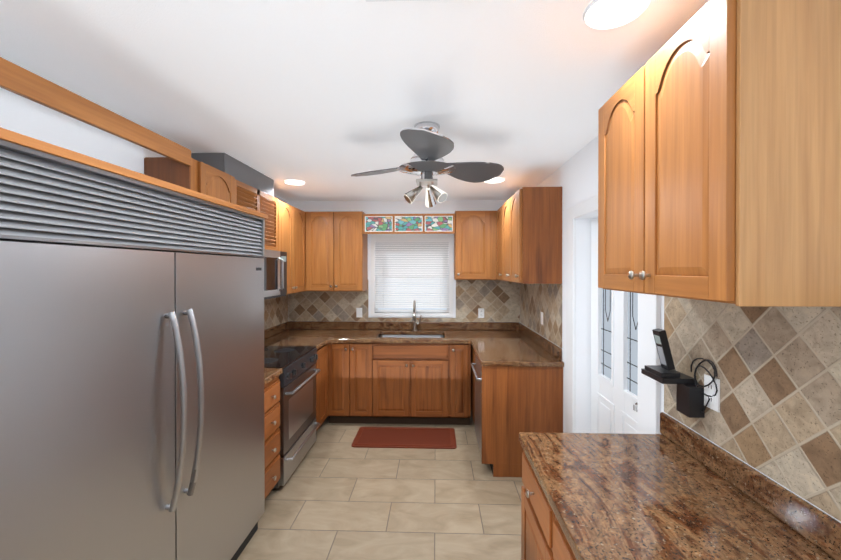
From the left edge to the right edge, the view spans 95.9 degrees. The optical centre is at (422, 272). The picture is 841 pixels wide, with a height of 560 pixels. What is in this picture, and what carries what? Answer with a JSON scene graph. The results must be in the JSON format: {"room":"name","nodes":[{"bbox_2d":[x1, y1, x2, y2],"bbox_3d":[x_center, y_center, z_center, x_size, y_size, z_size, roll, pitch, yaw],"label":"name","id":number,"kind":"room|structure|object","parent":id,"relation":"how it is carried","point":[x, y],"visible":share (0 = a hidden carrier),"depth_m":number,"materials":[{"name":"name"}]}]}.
{"room":"kitchen","nodes":[
{"label":"kitchen","id":0,"kind":"room"},
{"bbox_2d":[0,87,143,173],"bbox_3d":[-1.744,0.399,-0.181,0.070,2.440,4.805,0,0,2],"label":"wall","id":1,"kind":"structure","parent":0,"point":[19,114],"depth_m":1.74,"materials":[{"name":"white paint"}]},
{"bbox_2d":[144,148,287,203],"bbox_3d":[-1.814,0.393,0.990,0.150,2.440,7.440,0,0,2],"label":"wall","id":2,"kind":"structure","parent":0,"point":[148,153],"depth_m":2.38,"materials":[{"name":"white paint"}]},
{"bbox_2d":[144,157,234,203],"bbox_3d":[-1.509,-0.521,2.454,0.358,0.302,0.478,0,0,2],"label":"upper cabinet","id":3,"kind":"object","parent":2,"relation":"attached to","point":[201,177],"visible":0.52,"depth_m":2.26,"materials":[{"name":"brown wood"}]},
{"bbox_2d":[0,57,190,165],"bbox_3d":[-1.411,-0.654,0.654,0.022,0.093,3.108,0,0,2],"label":"trim","id":4,"kind":"structure","parent":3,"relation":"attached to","point":[20,81],"depth_m":1.53,"materials":[{"name":"brown wood"}]},
{"bbox_2d":[235,179,277,250],"bbox_3d":[-1.501,-0.427,3.089,0.331,0.484,0.766,0,0,2],"label":"upper cabinet","id":5,"kind":"object","parent":2,"relation":"attached to","point":[250,197],"visible":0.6,"depth_m":3.21,"materials":[{"name":"brown wood"}]},
{"bbox_2d":[264,249,286,299],"bbox_3d":[-1.439,0.019,3.098,0.453,0.400,0.740,0,0,2],"label":"microwave","id":6,"kind":"object","parent":5,"relation":"attached to","point":[275,274],"visible":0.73,"depth_m":3.21,"materials":[{"name":"silver metal"}]},
{"bbox_2d":[264,294,287,329],"bbox_3d":[-1.652,0.389,3.489,0.001,0.580,2.127,0,0,2],"label":"tile backsplash","id":7,"kind":"structure","parent":2,"relation":"attached to","point":[275,311],"depth_m":4.19,"materials":[{"name":"beige tile"}]},
{"bbox_2d":[278,200,304,293],"bbox_3d":[-1.456,-0.229,4.009,0.358,0.890,1.071,0,0,2],"label":"upper cabinet","id":8,"kind":"object","parent":2,"relation":"attached to","point":[291,231],"visible":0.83,"depth_m":3.85,"materials":[{"name":"brown wood"}]},
{"bbox_2d":[191,153,273,196],"bbox_3d":[-1.523,-0.755,3.070,0.290,0.168,0.810,0,0,2],"label":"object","id":9,"kind":"structure","parent":0,"point":[239,170],"depth_m":2.85,"materials":[{"name":"grey"}]},
{"bbox_2d":[0,0,708,200],"bbox_3d":[-0.360,-0.877,0.933,3.060,0.100,7.440,0,0,2],"label":"ceiling","id":10,"kind":"structure","parent":0,"point":[324,100],"depth_m":1.60,"materials":[{"name":"white paint"}]},
{"bbox_2d":[284,180,304,184],"bbox_3d":[-1.201,-0.837,3.553,0.190,0.008,0.190,0,0,2],"label":"recessed light","id":11,"kind":"object","parent":10,"relation":"in","point":[294,182],"visible":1,"depth_m":3.53,"materials":[{"name":"white paint"}]},
{"bbox_2d":[366,0,426,1],"bbox_3d":[0.004,-0.821,1.036,0.360,0.014,0.210,0,0,2],"label":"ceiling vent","id":12,"kind":"object","parent":10,"relation":"in","point":[391,0],"visible":1,"depth_m":1.14,"materials":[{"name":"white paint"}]},
{"bbox_2d":[351,121,503,206],"bbox_3d":[0.016,-0.609,2.076,0.952,0.448,0.867,0,0,2],"label":"ceiling fan","id":13,"kind":"object","parent":10,"relation":"hanging from","point":[427,144],"visible":1,"depth_m":2.11,"materials":[{"name":"silver metal"}]},
{"bbox_2d":[485,178,503,182],"bbox_3d":[0.647,-0.836,3.470,0.190,0.008,0.190,0,0,2],"label":"recessed light","id":14,"kind":"object","parent":10,"relation":"in","point":[496,180],"visible":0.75,"depth_m":3.45,"materials":[{"name":"white paint"}]},
{"bbox_2d":[583,0,649,28],"bbox_3d":[0.606,-0.824,1.196,0.190,0.008,0.190,0,0,2],"label":"recessed light","id":15,"kind":"object","parent":10,"relation":"in","point":[603,14],"visible":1,"depth_m":1.20,"materials":[{"name":"white paint"}]},
{"bbox_2d":[237,412,523,559],"bbox_3d":[0.026,1.661,1.259,3.810,0.100,8.090,0,0,2],"label":"floor","id":16,"kind":"structure","parent":0,"point":[337,496],"depth_m":2.60,"materials":[{"name":"tile"}]},
{"bbox_2d":[0,127,267,559],"bbox_3d":[-1.288,0.625,1.563,0.712,1.968,1.720,0,0,2],"label":"refrigerator","id":17,"kind":"object","parent":16,"relation":"on","point":[131,369],"depth_m":1.31,"materials":[{"name":"silver metal"}]},
{"bbox_2d":[264,376,279,498],"bbox_3d":[-1.339,1.169,2.586,0.688,0.869,0.330,0,0,2],"label":"base cabinet","id":18,"kind":"object","parent":16,"relation":"on","point":[272,429],"visible":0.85,"depth_m":2.57,"materials":[{"name":"brown wood"}]},
{"bbox_2d":[264,368,282,384],"bbox_3d":[-1.350,0.666,2.581,0.667,0.134,0.342,0,0,2],"label":"countertop","id":19,"kind":"structure","parent":18,"relation":"on","point":[270,374],"depth_m":2.62,"materials":[{"name":"stone"}]},
{"bbox_2d":[264,346,320,490],"bbox_3d":[-1.289,1.144,3.146,0.692,0.913,0.768,0,0,2],"label":"range","id":20,"kind":"object","parent":16,"relation":"on","point":[299,425],"visible":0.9,"depth_m":3.04,"materials":[{"name":"silver metal"}]},
{"bbox_2d":[315,343,334,430],"bbox_3d":[-1.295,1.163,3.744,0.698,0.868,0.408,0,0,2],"label":"base cabinet","id":21,"kind":"object","parent":16,"relation":"on","point":[325,379],"depth_m":3.84,"materials":[{"name":"brown wood"}]},
{"bbox_2d":[264,329,327,348],"bbox_3d":[-1.300,0.660,3.715,0.690,0.134,0.364,0,0,2],"label":"countertop","id":22,"kind":"structure","parent":21,"relation":"on","point":[318,338],"depth_m":3.94,"materials":[{"name":"stone"}]},
{"bbox_2d":[268,321,535,343],"bbox_3d":[-0.251,0.657,4.125,2.758,0.134,0.767,0,0,2],"label":"countertop","id":23,"kind":"structure","parent":21,"relation":"on","point":[338,331],"depth_m":4.44,"materials":[{"name":"stone"}]},
{"bbox_2d":[379,335,443,337],"bbox_3d":[-0.130,0.811,4.176,0.764,0.169,0.424,0,0,2],"label":"sink","id":24,"kind":"object","parent":23,"relation":"in","point":[418,336],"visible":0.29,"depth_m":4.37,"materials":[{"name":"silver metal"}]},
{"bbox_2d":[412,300,421,330],"bbox_3d":[-0.074,0.500,4.344,0.110,0.366,0.222,0,0,2],"label":"faucet","id":25,"kind":"object","parent":23,"relation":"on","point":[415,323],"visible":0.98,"depth_m":4.40,"materials":[{"name":"silver metal"}]},
{"bbox_2d":[335,343,346,422],"bbox_3d":[-1.280,1.160,4.204,0.698,0.868,0.683,0,0,2],"label":"base cabinet","id":26,"kind":"object","parent":16,"relation":"on","point":[340,348],"depth_m":3.92,"materials":[{"name":"brown wood"}]},
{"bbox_2d":[351,427,456,448],"bbox_3d":[-0.170,1.589,3.659,0.965,0.016,0.435,0,0,2],"label":"floor mat","id":27,"kind":"object","parent":16,"relation":"on","point":[406,437],"visible":1,"depth_m":3.61,"materials":[{"name":"brown fabric"}]},
{"bbox_2d":[471,353,492,473],"bbox_3d":[0.750,1.167,3.283,0.631,0.866,0.599,0,0,2],"label":"dishwasher","id":28,"kind":"object","parent":16,"relation":"on","point":[477,370],"visible":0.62,"depth_m":3.25,"materials":[{"name":"silver metal"}]},
{"bbox_2d":[471,344,542,443],"bbox_3d":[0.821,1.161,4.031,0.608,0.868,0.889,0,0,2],"label":"base cabinet","id":29,"kind":"object","parent":16,"relation":"on","point":[516,400],"depth_m":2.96,"materials":[{"name":"brown wood"}]},
{"bbox_2d":[468,329,563,366],"bbox_3d":[0.774,0.661,3.376,0.658,0.134,0.900,0,0,2],"label":"countertop","id":30,"kind":"structure","parent":29,"relation":"on","point":[518,344],"depth_m":3.34,"materials":[{"name":"stone"}]},
{"bbox_2d":[521,452,541,559],"bbox_3d":[0.726,1.176,1.419,0.620,0.868,0.436,0,0,2],"label":"base cabinet","id":31,"kind":"object","parent":16,"relation":"on","point":[531,490],"depth_m":1.48,"materials":[{"name":"brown wood"}]},
{"bbox_2d":[541,488,575,559],"bbox_3d":[0.709,1.178,0.944,0.620,0.868,0.644,0,0,2],"label":"base cabinet","id":32,"kind":"object","parent":16,"relation":"on","point":[543,537],"depth_m":1.23,"materials":[{"name":"brown wood"}]},
{"bbox_2d":[518,412,840,559],"bbox_3d":[0.681,0.679,0.197,0.627,0.134,2.922,0,0,2],"label":"countertop","id":33,"kind":"structure","parent":32,"relation":"on","point":[675,490],"depth_m":1.14,"materials":[{"name":"stone"}]},
{"bbox_2d":[288,200,506,321],"bbox_3d":[-0.236,0.373,4.583,2.760,2.440,0.150,0,0,2],"label":"wall","id":34,"kind":"structure","parent":0,"point":[406,207],"depth_m":4.50,"materials":[{"name":"white paint"}]},
{"bbox_2d":[305,211,367,290],"bbox_3d":[-0.990,-0.231,4.355,0.648,0.890,0.348,0,0,2],"label":"upper cabinet","id":35,"kind":"object","parent":34,"relation":"attached to","point":[336,251],"visible":1,"depth_m":4.21,"materials":[{"name":"brown wood"}]},
{"bbox_2d":[363,214,454,233],"bbox_3d":[-0.159,-0.533,4.195,1.020,0.220,0.020,0,0,2],"label":"stained glass panel","id":36,"kind":"object","parent":35,"relation":"attached to","point":[408,223],"visible":1,"depth_m":4.19,"materials":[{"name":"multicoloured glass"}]},
{"bbox_2d":[288,280,519,321],"bbox_3d":[-0.238,0.338,4.506,2.754,0.500,0.001,0,0,2],"label":"tile backsplash","id":37,"kind":"structure","parent":34,"relation":"attached to","point":[498,300],"depth_m":4.49,"materials":[{"name":"beige tile"}]},
{"bbox_2d":[356,308,361,316],"bbox_3d":[-0.758,0.483,4.519,0.070,0.114,0.009,0,0,2],"label":"light switch","id":38,"kind":"object","parent":37,"relation":"attached to","point":[358,312],"visible":1,"depth_m":4.52,"materials":[{"name":"white plastic"}]},
{"bbox_2d":[478,308,483,317],"bbox_3d":[0.686,0.483,4.470,0.070,0.114,0.010,0,0,2],"label":"electrical outlet","id":39,"kind":"object","parent":37,"relation":"attached to","point":[480,312],"visible":1,"depth_m":4.47,"materials":[{"name":"white plastic"}]},
{"bbox_2d":[371,235,452,316],"bbox_3d":[-0.130,0.046,4.541,0.977,0.966,0.102,0,0,2],"label":"window","id":40,"kind":"structure","parent":34,"relation":"in","point":[411,259],"depth_m":4.51,"materials":[{"name":"white plastic"}]},
{"bbox_2d":[454,211,496,279],"bbox_3d":[0.589,-0.296,4.301,0.464,0.760,0.348,0,0,2],"label":"upper cabinet","id":41,"kind":"object","parent":34,"relation":"attached to","point":[475,246],"visible":1,"depth_m":4.16,"materials":[{"name":"brown wood"}]},
{"bbox_2d":[523,136,840,522],"bbox_3d":[1.094,0.393,0.890,0.150,2.440,7.440,0,0,2],"label":"wall","id":42,"kind":"structure","parent":0,"point":[575,177],"depth_m":2.68,"materials":[{"name":"white paint"}]},
{"bbox_2d":[496,208,499,279],"bbox_3d":[0.957,-0.293,3.918,0.328,0.760,0.441,0,0,2],"label":"upper cabinet","id":43,"kind":"object","parent":42,"relation":"attached to","point":[498,211],"depth_m":4.04,"materials":[{"name":"brown wood"}]},
{"bbox_2d":[500,200,507,280],"bbox_3d":[0.945,-0.292,3.566,0.328,0.760,0.508,0,0,2],"label":"upper cabinet","id":44,"kind":"object","parent":42,"relation":"attached to","point":[504,208],"depth_m":3.67,"materials":[{"name":"brown wood"}]},
{"bbox_2d":[508,187,561,283],"bbox_3d":[0.933,-0.290,3.204,0.328,0.760,0.461,0,0,2],"label":"upper cabinet","id":45,"kind":"object","parent":42,"relation":"attached to","point":[528,235],"depth_m":2.98,"materials":[{"name":"brown wood"}]},
{"bbox_2d":[520,283,561,347],"bbox_3d":[1.113,0.340,3.712,0.001,0.505,1.492,0,0,2],"label":"tile backsplash","id":46,"kind":"structure","parent":42,"relation":"attached to","point":[536,300],"depth_m":3.48,"materials":[{"name":"beige tile"}]},
{"bbox_2d":[566,195,660,433],"bbox_3d":[1.054,0.571,2.246,0.022,2.070,1.155,0,0,2],"label":"door frame","id":47,"kind":"structure","parent":42,"relation":"attached to","point":[649,388],"depth_m":1.81,"materials":[{"name":"white paint"}]},
{"bbox_2d":[591,218,637,433],"bbox_3d":[1.151,0.621,2.250,0.169,1.968,0.856,0,0,2],"label":"exterior door","id":48,"kind":"structure","parent":42,"relation":"in","point":[614,351],"depth_m":2.31,"materials":[{"name":"white paint"}]},
{"bbox_2d":[598,0,840,306],"bbox_3d":[0.849,-0.294,1.195,0.358,0.739,0.700,0,0,2],"label":"upper cabinet","id":49,"kind":"object","parent":42,"relation":"attached to","point":[719,150],"visible":1,"depth_m":0.86,"materials":[{"name":"brown wood"}]},
{"bbox_2d":[664,296,840,520],"bbox_3d":[0.993,0.334,0.183,0.001,0.555,2.920,0,0,2],"label":"tile backsplash","id":50,"kind":"structure","parent":42,"relation":"attached to","point":[777,418],"depth_m":1.11,"materials":[{"name":"beige tile"}]},
{"bbox_2d":[641,328,717,417],"bbox_3d":[0.973,0.382,1.448,0.125,0.307,0.282,0,0,2],"label":"phone","id":51,"kind":"object","parent":50,"relation":"attached to","point":[690,393],"visible":1,"depth_m":1.44,"materials":[{"name":"black plastic"}]},
{"bbox_2d":[704,374,719,411],"bbox_3d":[1.028,0.430,1.353,0.010,0.114,0.070,0,0,2],"label":"electrical outlet","id":52,"kind":"object","parent":50,"relation":"attached to","point":[714,401],"visible":0.94,"depth_m":1.34,"materials":[{"name":"white plastic"}]},
{"label":"outside","id":53,"kind":"structure","parent":0,"visible":0},
{"bbox_2d":[378,284,446,309],"bbox_3d":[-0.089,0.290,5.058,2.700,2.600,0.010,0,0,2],"label":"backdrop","id":54,"kind":"structure","parent":53,"point":[411,295],"depth_m":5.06,"materials":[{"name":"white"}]}
]}

